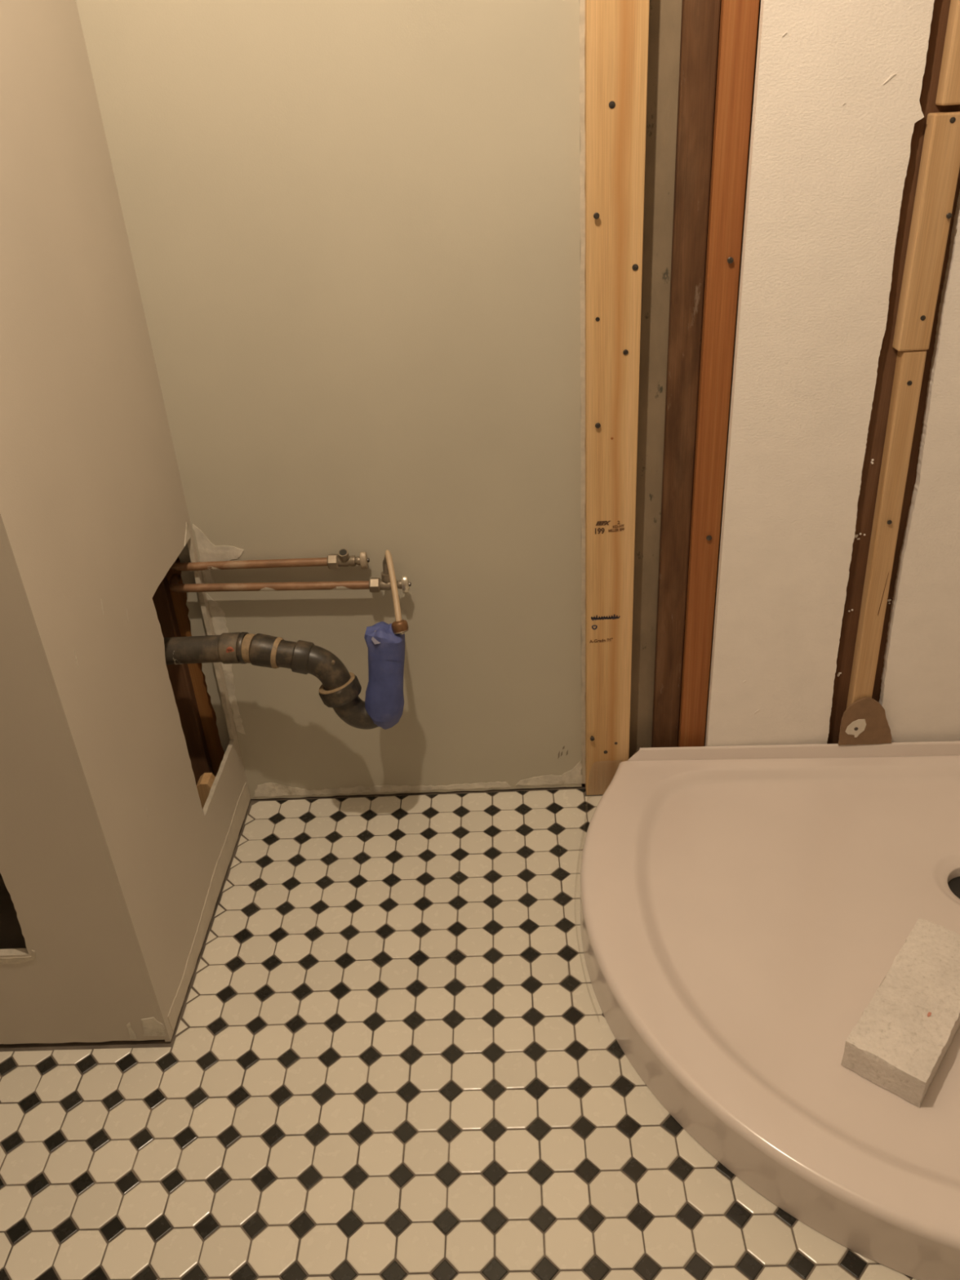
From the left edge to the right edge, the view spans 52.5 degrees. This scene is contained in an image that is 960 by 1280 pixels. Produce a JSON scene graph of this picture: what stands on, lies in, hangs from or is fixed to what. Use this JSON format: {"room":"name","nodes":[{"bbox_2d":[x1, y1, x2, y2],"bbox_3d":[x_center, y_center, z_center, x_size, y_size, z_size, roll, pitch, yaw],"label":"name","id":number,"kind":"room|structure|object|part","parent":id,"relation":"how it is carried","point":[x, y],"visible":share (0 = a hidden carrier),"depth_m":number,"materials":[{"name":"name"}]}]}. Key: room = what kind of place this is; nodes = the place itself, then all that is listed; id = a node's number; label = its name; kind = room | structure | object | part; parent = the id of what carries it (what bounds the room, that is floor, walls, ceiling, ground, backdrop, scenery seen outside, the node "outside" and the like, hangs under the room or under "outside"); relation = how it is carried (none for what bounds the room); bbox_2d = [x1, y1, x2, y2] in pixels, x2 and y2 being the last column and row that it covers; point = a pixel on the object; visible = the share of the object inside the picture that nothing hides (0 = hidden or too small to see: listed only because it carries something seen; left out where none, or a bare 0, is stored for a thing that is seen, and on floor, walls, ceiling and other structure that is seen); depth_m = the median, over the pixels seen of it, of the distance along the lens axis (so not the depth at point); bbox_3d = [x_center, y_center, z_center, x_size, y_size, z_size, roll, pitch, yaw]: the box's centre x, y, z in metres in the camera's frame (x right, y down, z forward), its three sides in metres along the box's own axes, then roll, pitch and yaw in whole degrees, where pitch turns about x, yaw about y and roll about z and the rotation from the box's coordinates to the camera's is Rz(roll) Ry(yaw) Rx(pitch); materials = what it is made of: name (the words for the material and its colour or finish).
{"room":"building under construction","nodes":[
{"label":"building under construction","id":0,"kind":"room"},
{"bbox_2d":[0,537,165,1044],"bbox_3d":[-0.895,-0.439,0.922,0.680,2.492,0.014,-2,30,2],"label":"wall","id":1,"kind":"structure","parent":0,"point":[78,976],"depth_m":1.36,"materials":[{"name":"paint"}]},
{"bbox_2d":[0,0,250,1041],"bbox_3d":[-0.555,-0.597,1.164,0.010,2.496,0.594,-2,30,2],"label":"wall","id":2,"kind":"structure","parent":0,"point":[94,515],"depth_m":1.34,"materials":[{"name":"paint"}]},
{"bbox_2d":[163,631,377,728],"bbox_3d":[-0.521,0.077,1.767,0.673,0.193,0.074,0,30,7],"label":"drain pipe","id":3,"kind":"object","parent":2,"relation":"attached to","point":[340,690],"visible":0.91,"depth_m":1.71,"materials":[{"name":"plastic"}]},
{"bbox_2d":[290,640,314,674],"bbox_3d":[-0.312,0.030,1.718,0.041,0.061,0.059,-2,30,2],"label":"socket","id":4,"kind":"object","parent":3,"relation":"attached to","point":[302,652],"depth_m":1.69,"materials":[{"name":"black plastic"}]},
{"bbox_2d":[364,622,405,728],"bbox_3d":[-0.168,0.067,1.731,0.085,0.217,0.069,-2,30,2],"label":"plastic bag","id":5,"kind":"object","parent":3,"relation":"attached to","point":[384,693],"visible":0.96,"depth_m":1.70,"materials":[{"name":"blue plastic"}]},
{"bbox_2d":[75,0,760,799],"bbox_3d":[0.381,-0.793,1.405,1.949,2.501,0.036,-2,30,2],"label":"wall","id":6,"kind":"structure","parent":0,"point":[355,229],"depth_m":1.57,"materials":[{"name":"paint"}]},
{"bbox_2d":[0,783,917,1279],"bbox_3d":[0.154,0.882,1.129,2.850,0.100,3.000,-2,30,2],"label":"floor","id":7,"kind":"structure","parent":0,"point":[392,1053],"depth_m":1.42,"materials":[{"name":"tile"}]},
{"bbox_2d":[152,574,213,785],"bbox_3d":[-0.658,-0.656,1.479,0.088,2.300,0.026,-2,30,2],"label":"stud","id":8,"kind":"object","parent":7,"relation":"on","point":[180,677],"visible":0.02,"depth_m":1.91,"materials":[{"name":"brown wood"}]},
{"bbox_2d":[166,555,224,777],"bbox_3d":[-0.774,-0.619,1.528,0.500,2.200,0.020,-2,30,2],"label":"panel","id":9,"kind":"object","parent":7,"relation":"on","point":[207,714],"depth_m":1.93,"materials":[{"name":"orange wood"}]},
{"bbox_2d":[170,548,369,570],"bbox_3d":[-0.384,-0.140,1.751,0.372,0.043,0.040,-1,30,5],"label":"copper pipe","id":10,"kind":"object","parent":9,"relation":"attached to","point":[342,558],"visible":0.91,"depth_m":1.74,"materials":[{"name":"brown metal"}]},
{"bbox_2d":[337,548,349,562],"bbox_3d":[-0.242,-0.148,1.736,0.018,0.029,0.025,-2,30,2],"label":"outlet","id":11,"kind":"object","parent":10,"relation":"attached to","point":[343,553],"depth_m":1.73,"materials":[{"name":"silver metal"}]},
{"bbox_3d":[-0.217,-0.142,1.746,0.014,0.016,0.016,-2,30,2],"label":"valve stem","id":12,"kind":"part","parent":10,"relation":"part of","materials":[{"name":"silver metal"}]},
{"bbox_3d":[-0.208,-0.143,1.746,0.013,0.033,0.021,-2,30,2],"label":"valve handle","id":13,"kind":"part","parent":10,"relation":"part of","materials":[{"name":"silver metal"}]},
{"bbox_2d":[168,571,411,593],"bbox_3d":[-0.349,-0.096,1.763,0.448,0.042,0.052,0,30,6],"label":"copper pipe","id":14,"kind":"object","parent":9,"relation":"attached to","point":[375,584],"visible":0.94,"depth_m":1.75,"materials":[{"name":"brown metal"}]},
{"bbox_2d":[381,571,390,583],"bbox_3d":[-0.168,-0.110,1.750,0.019,0.025,0.019,-2,30,2],"label":"outlet","id":15,"kind":"object","parent":14,"relation":"attached to","point":[384,578],"depth_m":1.74,"materials":[{"name":"silver metal"}]},
{"bbox_2d":[382,550,408,635],"bbox_3d":[-0.148,-0.084,1.695,0.029,0.112,0.135,-8,30,-7],"label":"tube","id":16,"kind":"object","parent":14,"relation":"hanging from","point":[400,626],"visible":1,"depth_m":1.68,"materials":[{"name":"beige plastic"}]},
{"bbox_3d":[-0.143,-0.100,1.756,0.014,0.016,0.016,-2,30,2],"label":"valve stem","id":17,"kind":"part","parent":14,"relation":"part of","materials":[{"name":"silver metal"}]},
{"bbox_3d":[-0.134,-0.100,1.756,0.013,0.033,0.021,-2,30,2],"label":"valve handle","id":18,"kind":"part","parent":14,"relation":"part of","materials":[{"name":"silver metal"}]},
{"bbox_2d":[196,773,215,809],"bbox_3d":[-0.531,0.334,1.893,0.057,0.164,0.035,-2,30,2],"label":"wood block","id":19,"kind":"object","parent":7,"relation":"on","point":[204,784],"visible":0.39,"depth_m":1.85,"materials":[{"name":"beige wood"}]},
{"bbox_2d":[584,0,649,795],"bbox_3d":[0.196,-0.728,1.411,0.085,2.400,0.048,-2,30,2],"label":"board","id":20,"kind":"object","parent":7,"relation":"on","point":[617,31],"visible":1,"depth_m":1.55,"materials":[{"name":"brown wood"}]},
{"bbox_2d":[651,0,720,747],"bbox_3d":[0.315,-0.744,1.427,0.051,2.400,0.018,-2,30,2],"label":"stud","id":21,"kind":"object","parent":7,"relation":"on","point":[700,24],"visible":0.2,"depth_m":1.56,"materials":[{"name":"brown wood"}]},
{"bbox_2d":[677,0,759,746],"bbox_3d":[0.366,-0.741,1.416,0.049,2.400,0.040,-2,30,2],"label":"stud","id":22,"kind":"object","parent":7,"relation":"on","point":[739,19],"visible":0.96,"depth_m":1.55,"materials":[{"name":"orange wood"}]},
{"bbox_2d":[580,741,959,1279],"bbox_3d":[0.777,0.494,1.510,1.252,0.122,1.006,-2,30,2],"label":"shower tray","id":23,"kind":"object","parent":7,"relation":"on","point":[743,908],"visible":0.98,"depth_m":1.53,"materials":[{"name":"white plastic"}]},
{"bbox_2d":[838,697,891,745],"bbox_3d":[0.746,0.156,1.869,0.103,0.109,0.007,-2,30,2],"label":"scrap","id":24,"kind":"object","parent":23,"relation":"on","point":[864,722],"visible":1,"depth_m":1.87,"materials":[{"name":"brown cardboard"}]},
{"bbox_2d":[845,719,866,737],"bbox_3d":[0.724,0.170,1.875,0.038,0.042,0.001,-2,30,2],"label":"washer","id":25,"kind":"object","parent":24,"relation":"in","point":[854,727],"depth_m":1.87,"materials":[{"name":"white"}]},
{"bbox_2d":[841,917,959,1106],"bbox_3d":[0.633,0.525,1.403,0.109,0.056,0.294,20,38,35],"label":"concrete block","id":26,"kind":"object","parent":23,"relation":"in","point":[899,1042],"visible":1,"depth_m":1.35,"materials":[{"name":"white concrete"}]},
{"bbox_2d":[826,0,959,743],"bbox_3d":[0.673,-0.746,1.390,0.160,2.400,0.075,-2,30,2],"label":"stud","id":27,"kind":"object","parent":7,"relation":"on","point":[870,475],"depth_m":1.55,"materials":[{"name":"brown wood"}]},
{"bbox_2d":[705,0,934,746],"bbox_3d":[0.507,-0.759,1.372,0.238,2.340,0.018,-2,30,2],"label":"wall","id":28,"kind":"structure","parent":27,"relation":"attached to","point":[837,107],"depth_m":1.53,"materials":[{"name":"white paint"}]},
{"bbox_2d":[837,458,891,676],"bbox_3d":[0.710,-0.119,1.749,0.092,0.434,0.004,-2,30,2],"label":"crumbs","id":29,"kind":"object","parent":27,"relation":"attached to","point":[873,460],"visible":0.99,"depth_m":1.72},
{"bbox_3d":[0.708,-0.137,1.721,0.047,0.743,0.033,-2,30,2],"label":"furring strip","id":30,"kind":"part","parent":27,"relation":"part of","materials":[{"name":"beige wood"}]},
{"bbox_2d":[878,191,959,742],"bbox_3d":[1.022,-0.782,1.355,0.648,2.340,0.017,-2,30,2],"label":"wall","id":31,"kind":"structure","parent":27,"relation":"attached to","point":[919,698],"depth_m":1.73,"materials":[{"name":"white paint"}]},
{"bbox_3d":[0.670,-0.600,1.452,0.049,0.329,0.036,-2,30,2],"label":"furring strip","id":32,"kind":"part","parent":27,"relation":"part of","materials":[{"name":"beige wood"}]},
{"bbox_3d":[0.630,-1.264,1.075,0.054,1.183,0.028,-2,30,2],"label":"furring strip","id":33,"kind":"part","parent":27,"relation":"part of","materials":[{"name":"beige wood"}]}
]}

